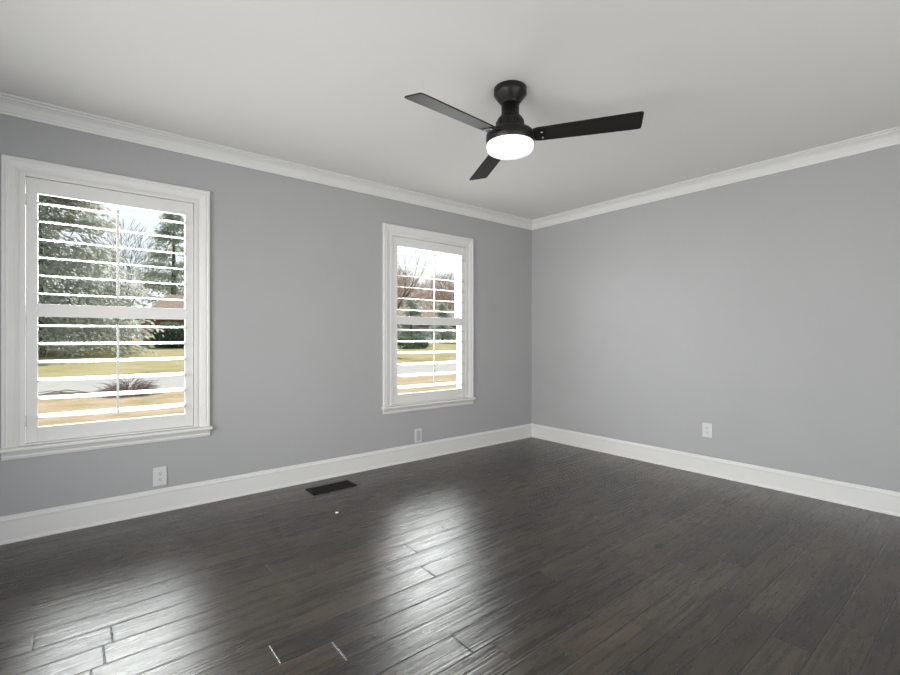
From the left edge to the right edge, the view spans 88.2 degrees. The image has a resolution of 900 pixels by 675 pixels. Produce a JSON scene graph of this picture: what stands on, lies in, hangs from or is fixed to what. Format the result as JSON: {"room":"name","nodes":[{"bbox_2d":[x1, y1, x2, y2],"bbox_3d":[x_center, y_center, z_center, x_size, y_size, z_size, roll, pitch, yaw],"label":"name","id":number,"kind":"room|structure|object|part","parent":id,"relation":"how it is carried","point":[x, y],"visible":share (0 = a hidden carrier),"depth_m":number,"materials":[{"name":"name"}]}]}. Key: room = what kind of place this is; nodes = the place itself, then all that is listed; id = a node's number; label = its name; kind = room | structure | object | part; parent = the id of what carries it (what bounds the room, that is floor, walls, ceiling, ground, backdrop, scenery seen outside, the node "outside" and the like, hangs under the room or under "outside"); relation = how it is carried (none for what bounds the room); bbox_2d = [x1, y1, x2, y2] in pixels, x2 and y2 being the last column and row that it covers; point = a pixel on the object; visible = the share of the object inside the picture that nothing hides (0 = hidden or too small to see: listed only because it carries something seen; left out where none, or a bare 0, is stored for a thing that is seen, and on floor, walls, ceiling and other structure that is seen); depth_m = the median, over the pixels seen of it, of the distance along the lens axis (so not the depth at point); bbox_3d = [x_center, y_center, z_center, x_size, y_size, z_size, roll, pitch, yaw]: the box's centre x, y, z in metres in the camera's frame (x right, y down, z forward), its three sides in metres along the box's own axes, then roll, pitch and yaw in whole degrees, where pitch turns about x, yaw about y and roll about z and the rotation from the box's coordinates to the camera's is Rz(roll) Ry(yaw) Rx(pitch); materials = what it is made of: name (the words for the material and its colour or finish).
{"room":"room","nodes":[
{"label":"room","id":0,"kind":"room"},
{"bbox_2d":[0,114,531,516],"bbox_3d":[-1.090,-0.092,3.730,5.360,2.440,0.130,0,0,-39],"label":"wall","id":1,"kind":"structure","parent":0,"point":[296,265],"depth_m":3.52,"materials":[{"name":"grey paint"}]},
{"bbox_2d":[0,154,212,460],"bbox_3d":[-2.095,-0.163,2.915,1.057,1.672,0.217,0,0,-39],"label":"window","id":2,"kind":"structure","parent":1,"relation":"in","point":[10,449],"depth_m":2.65,"materials":[{"name":"white paint"}]},
{"bbox_2d":[19,170,197,445],"bbox_3d":[-2.054,-0.162,2.865,0.889,1.533,0.126,0,0,-39],"label":"plantation shutter","id":3,"kind":"object","parent":2,"relation":"attached to","point":[31,184],"visible":1,"depth_m":2.79,"materials":[{"name":"white paint"}]},
{"bbox_3d":[-2.058,-0.859,2.870,0.736,0.084,0.025,0,0,-39],"label":"rail","id":4,"kind":"part","parent":3,"relation":"part of","materials":[{"name":"white paint"}]},
{"bbox_3d":[-2.058,-0.155,2.870,0.736,0.073,0.025,0,0,-39],"label":"rail","id":5,"kind":"part","parent":3,"relation":"part of","materials":[{"name":"white paint"}]},
{"bbox_3d":[-2.058,0.550,2.870,0.736,0.085,0.025,0,0,-39],"label":"rail","id":6,"kind":"part","parent":3,"relation":"part of","materials":[{"name":"white paint"}]},
{"bbox_3d":[-2.018,0.191,2.820,0.012,0.540,0.011,0,0,-39],"label":"tilt rod","id":7,"kind":"part","parent":3,"relation":"part of","materials":[{"name":"white paint"}]},
{"bbox_3d":[-2.018,-0.507,2.820,0.012,0.539,0.011,0,0,-39],"label":"tilt rod","id":8,"kind":"part","parent":3,"relation":"part of","materials":[{"name":"white paint"}]},
{"bbox_2d":[153,466,166,486],"bbox_3d":[-1.876,0.898,3.002,0.078,0.122,0.009,0,0,-39],"label":"power outlet","id":9,"kind":"object","parent":1,"relation":"attached to","point":[159,473],"visible":1,"depth_m":3.00,"materials":[{"name":"white plastic"}]},
{"bbox_2d":[0,423,531,544],"bbox_3d":[-1.041,1.054,3.671,5.100,0.149,0.023,0,0,-39],"label":"baseboard","id":10,"kind":"structure","parent":1,"relation":"attached to","point":[18,527],"depth_m":3.22,"materials":[{"name":"white paint"}]},
{"bbox_2d":[0,92,531,229],"bbox_3d":[-1.025,-1.267,3.650,5.100,0.090,0.076,0,0,-39],"label":"trim","id":11,"kind":"structure","parent":1,"relation":"attached to","point":[10,105],"depth_m":3.20,"materials":[{"name":"white paint"}]},
{"bbox_2d":[415,428,421,442],"bbox_3d":[-0.293,0.906,4.288,0.076,0.128,0.008,0,0,-39],"label":"wall plate","id":12,"kind":"object","parent":1,"relation":"attached to","point":[418,432],"visible":1,"depth_m":4.29,"materials":[{"name":"white plastic"}]},
{"bbox_2d":[381,223,475,414],"bbox_3d":[-0.223,-0.163,4.437,1.077,1.672,0.217,0,0,-39],"label":"window","id":13,"kind":"structure","parent":1,"relation":"in","point":[387,228],"depth_m":4.36,"materials":[{"name":"white paint"}]},
{"bbox_2d":[390,232,467,405],"bbox_3d":[-0.182,-0.162,4.387,0.909,1.533,0.126,0,0,-39],"label":"plantation shutter","id":14,"kind":"object","parent":13,"relation":"attached to","point":[396,240],"visible":0.99,"depth_m":4.33,"materials":[{"name":"white paint"}]},
{"bbox_3d":[-0.186,-0.859,4.391,0.756,0.084,0.025,0,0,-39],"label":"rail","id":15,"kind":"part","parent":14,"relation":"part of","materials":[{"name":"white paint"}]},
{"bbox_3d":[-0.186,-0.155,4.391,0.756,0.073,0.025,0,0,-39],"label":"rail","id":16,"kind":"part","parent":14,"relation":"part of","materials":[{"name":"white paint"}]},
{"bbox_3d":[-0.186,0.550,4.391,0.756,0.085,0.025,0,0,-39],"label":"rail","id":17,"kind":"part","parent":14,"relation":"part of","materials":[{"name":"white paint"}]},
{"bbox_3d":[-0.146,0.191,4.342,0.012,0.540,0.011,0,0,-39],"label":"tilt rod","id":18,"kind":"part","parent":14,"relation":"part of","materials":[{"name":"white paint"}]},
{"bbox_3d":[-0.146,-0.507,4.342,0.012,0.539,0.011,0,0,-39],"label":"tilt rod","id":19,"kind":"part","parent":14,"relation":"part of","materials":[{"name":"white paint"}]},
{"bbox_3d":[-0.254,-0.527,4.475,0.887,0.780,0.028,0,0,-39],"label":"sash","id":20,"kind":"part","parent":13,"relation":"part of","materials":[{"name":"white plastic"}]},
{"bbox_3d":[-0.235,0.208,4.453,0.887,0.771,0.028,0,0,-39],"label":"sash","id":21,"kind":"part","parent":13,"relation":"part of","materials":[{"name":"white plastic"}]},
{"bbox_2d":[0,437,899,674],"bbox_3d":[0.512,1.203,1.759,5.100,0.150,4.950,0,0,-39],"label":"floor","id":22,"kind":"structure","parent":0,"point":[527,556],"depth_m":2.18,"materials":[{"name":"brown wood"}]},
{"bbox_2d":[305,480,356,494],"bbox_3d":[-0.890,1.126,3.489,0.344,0.006,0.160,0,0,-39],"label":"floor vent","id":23,"kind":"object","parent":22,"relation":"in","point":[321,489],"visible":1,"depth_m":3.48,"materials":[{"name":"brown metal"}]},
{"bbox_2d":[0,0,899,219],"bbox_3d":[0.512,-1.372,1.759,5.360,0.120,5.210,0,0,-39],"label":"ceiling","id":24,"kind":"structure","parent":0,"point":[718,85],"depth_m":2.35,"materials":[{"name":"paint"}]},
{"bbox_2d":[404,80,643,179],"bbox_3d":[0.211,-1.141,2.373,1.045,0.341,1.170,0,0,-39],"label":"ceiling fan","id":25,"kind":"object","parent":24,"relation":"hanging from","point":[510,139],"visible":1,"depth_m":2.35,"materials":[{"name":"black metal"}]},
{"bbox_3d":[0.029,-1.052,2.187,0.524,0.034,0.121,0,0,-42],"label":"blade","id":26,"kind":"part","parent":25,"relation":"part of","materials":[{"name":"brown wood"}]},
{"bbox_3d":[0.237,-1.052,2.824,0.121,0.034,0.524,0,0,-12],"label":"blade","id":27,"kind":"part","parent":25,"relation":"part of","materials":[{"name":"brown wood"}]},
{"bbox_3d":[0.685,-1.052,2.325,0.524,0.034,0.121,0,0,18],"label":"blade","id":28,"kind":"part","parent":25,"relation":"part of","materials":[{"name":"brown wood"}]},
{"bbox_2d":[532,144,899,491],"bbox_3d":[2.542,-0.092,3.408,0.130,2.440,4.950,0,0,-39],"label":"wall","id":29,"kind":"structure","parent":0,"point":[764,311],"depth_m":3.62,"materials":[{"name":"grey paint"}]},
{"bbox_2d":[702,422,711,437],"bbox_3d":[2.118,0.763,3.820,0.009,0.118,0.078,0,0,-39],"label":"power outlet","id":30,"kind":"object","parent":29,"relation":"attached to","point":[706,427],"visible":1,"depth_m":3.82,"materials":[{"name":"white plastic"}]},
{"bbox_2d":[532,424,899,516],"bbox_3d":[2.482,1.054,3.360,0.023,0.149,4.950,0,0,-39],"label":"baseboard","id":31,"kind":"structure","parent":29,"relation":"attached to","point":[884,501],"depth_m":3.61,"materials":[{"name":"white paint"}]},
{"bbox_2d":[532,126,899,229],"bbox_3d":[2.462,-1.267,3.343,0.076,0.090,4.950,0,0,-39],"label":"trim","id":32,"kind":"structure","parent":29,"relation":"attached to","point":[888,137],"depth_m":3.60,"materials":[{"name":"white paint"}]},
{"label":"outside","id":33,"kind":"structure","parent":0,"visible":0},
{"bbox_2d":[38,337,456,378],"bbox_3d":[-25.785,0.858,165.009,480.000,1.740,238.400,0,0,-39],"label":"lawn","id":34,"kind":"structure","parent":33,"point":[53,370],"depth_m":28.93,"materials":[{"name":"plant"}]},
{"bbox_2d":[51,321,131,345],"bbox_3d":[-36.558,-0.297,43.117,11.723,2.796,2.600,0,0,-39],"label":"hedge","id":35,"kind":"object","parent":34,"relation":"on","point":[69,321],"visible":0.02,"depth_m":44.97,"materials":[{"name":"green plant"}]},
{"bbox_2d":[38,194,168,357],"bbox_3d":[-29.719,-6.431,32.857,17.070,16.653,16.123,0,0,40],"label":"evergreen tree","id":36,"kind":"object","parent":34,"relation":"on","point":[51,267],"visible":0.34,"depth_m":33.35,"materials":[{"name":"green plant"}]},
{"bbox_2d":[85,218,162,321],"bbox_3d":[-44.739,-8.358,64.812,10.369,17.591,10.892,0,0,31],"label":"bare tree","id":37,"kind":"object","parent":34,"relation":"on","point":[140,241],"visible":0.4,"depth_m":64.44,"materials":[{"name":"grey plant"}]},
{"bbox_2d":[125,212,183,325],"bbox_3d":[-36.403,-8.042,60.942,10.912,17.469,10.434,0,0,7],"label":"evergreen tree","id":38,"kind":"object","parent":34,"relation":"on","point":[173,277],"visible":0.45,"depth_m":59.57,"materials":[{"name":"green plant"}]},
{"bbox_2d":[134,294,183,346],"bbox_3d":[-25.506,-1.582,52.723,16.400,6.000,10.230,0,0,-39],"label":"house","id":39,"kind":"structure","parent":34,"relation":"on","point":[162,303],"depth_m":47.10,"materials":[{"name":"red brick"}]},
{"bbox_2d":[149,322,183,347],"bbox_3d":[-26.202,-0.155,43.807,3.818,2.766,2.687,0,0,-39],"label":"shrub","id":40,"kind":"object","parent":34,"relation":"on","point":[179,338],"visible":0.61,"depth_m":43.19,"materials":[{"name":"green plant"}]},
{"bbox_2d":[397,336,425,348],"bbox_3d":[-4.271,0.620,51.322,3.376,1.594,1.759,0,0,-39],"label":"hedge","id":41,"kind":"object","parent":34,"relation":"on","point":[411,345],"visible":0.84,"depth_m":50.95,"materials":[{"name":"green plant"}]},
{"bbox_2d":[397,267,427,307],"bbox_3d":[-11.560,-7.543,96.894,14.323,15.722,14.190,0,0,-39],"label":"bare tree","id":42,"kind":"object","parent":34,"relation":"on","point":[399,283],"visible":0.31,"depth_m":95.29,"materials":[{"name":"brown plant"}]},
{"bbox_2d":[397,251,429,311],"bbox_3d":[-3.932,-3.419,37.468,5.815,10.511,7.730,0,0,15],"label":"bare tree","id":43,"kind":"object","parent":34,"relation":"on","point":[405,290],"visible":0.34,"depth_m":37.79,"materials":[{"name":"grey plant"}]},
{"bbox_2d":[397,297,431,344],"bbox_3d":[-5.075,-1.983,60.512,5.595,6.635,5.870,0,0,2],"label":"evergreen tree","id":44,"kind":"object","parent":34,"relation":"on","point":[414,306],"visible":0.46,"depth_m":60.76,"materials":[{"name":"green plant"}]},
{"bbox_2d":[397,307,456,339],"bbox_3d":[-5.059,-2.112,84.803,34.200,6.400,12.230,0,0,-39],"label":"house","id":45,"kind":"structure","parent":34,"relation":"on","point":[425,314],"depth_m":80.37,"materials":[{"name":"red brick"}]},
{"bbox_3d":[-4.301,-0.562,78.320,5.160,2.460,0.070,0,0,-39],"label":"garage door","id":46,"kind":"part","parent":45,"relation":"part of","materials":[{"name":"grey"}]},
{"bbox_2d":[417,272,454,309],"bbox_3d":[-1.417,-7.581,106.397,14.114,15.737,14.462,0,0,-39],"label":"bare tree","id":47,"kind":"object","parent":34,"relation":"on","point":[441,296],"visible":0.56,"depth_m":104.34,"materials":[{"name":"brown plant"}]},
{"bbox_2d":[427,302,456,339],"bbox_3d":[-1.148,-2.192,72.298,5.394,6.580,5.898,0,0,-39],"label":"evergreen tree","id":48,"kind":"object","parent":34,"relation":"on","point":[443,334],"visible":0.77,"depth_m":71.40,"materials":[{"name":"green plant"}]},
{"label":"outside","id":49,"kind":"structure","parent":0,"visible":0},
{"bbox_2d":[38,374,456,426],"bbox_3d":[8.817,1.728,11.440,100.000,0.001,27.600,0,0,-39],"label":"lawn","id":50,"kind":"structure","parent":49,"point":[91,403],"depth_m":12.15,"materials":[{"name":"plant"}]},
{"bbox_2d":[38,371,161,397],"bbox_3d":[-10.413,1.373,13.380,3.864,0.700,1.896,0,0,-39],"label":"brush pile","id":51,"kind":"object","parent":50,"relation":"on","point":[122,387],"visible":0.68,"depth_m":13.68,"materials":[{"name":"plant"}]},
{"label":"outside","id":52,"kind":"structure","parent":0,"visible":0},
{"bbox_2d":[38,363,456,395],"bbox_3d":[1.471,1.728,28.407,150.000,0.001,8.000,0,0,-39],"label":"road","id":53,"kind":"structure","parent":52,"point":[166,382],"depth_m":17.82,"materials":[{"name":"grey asphalt"}]}
]}

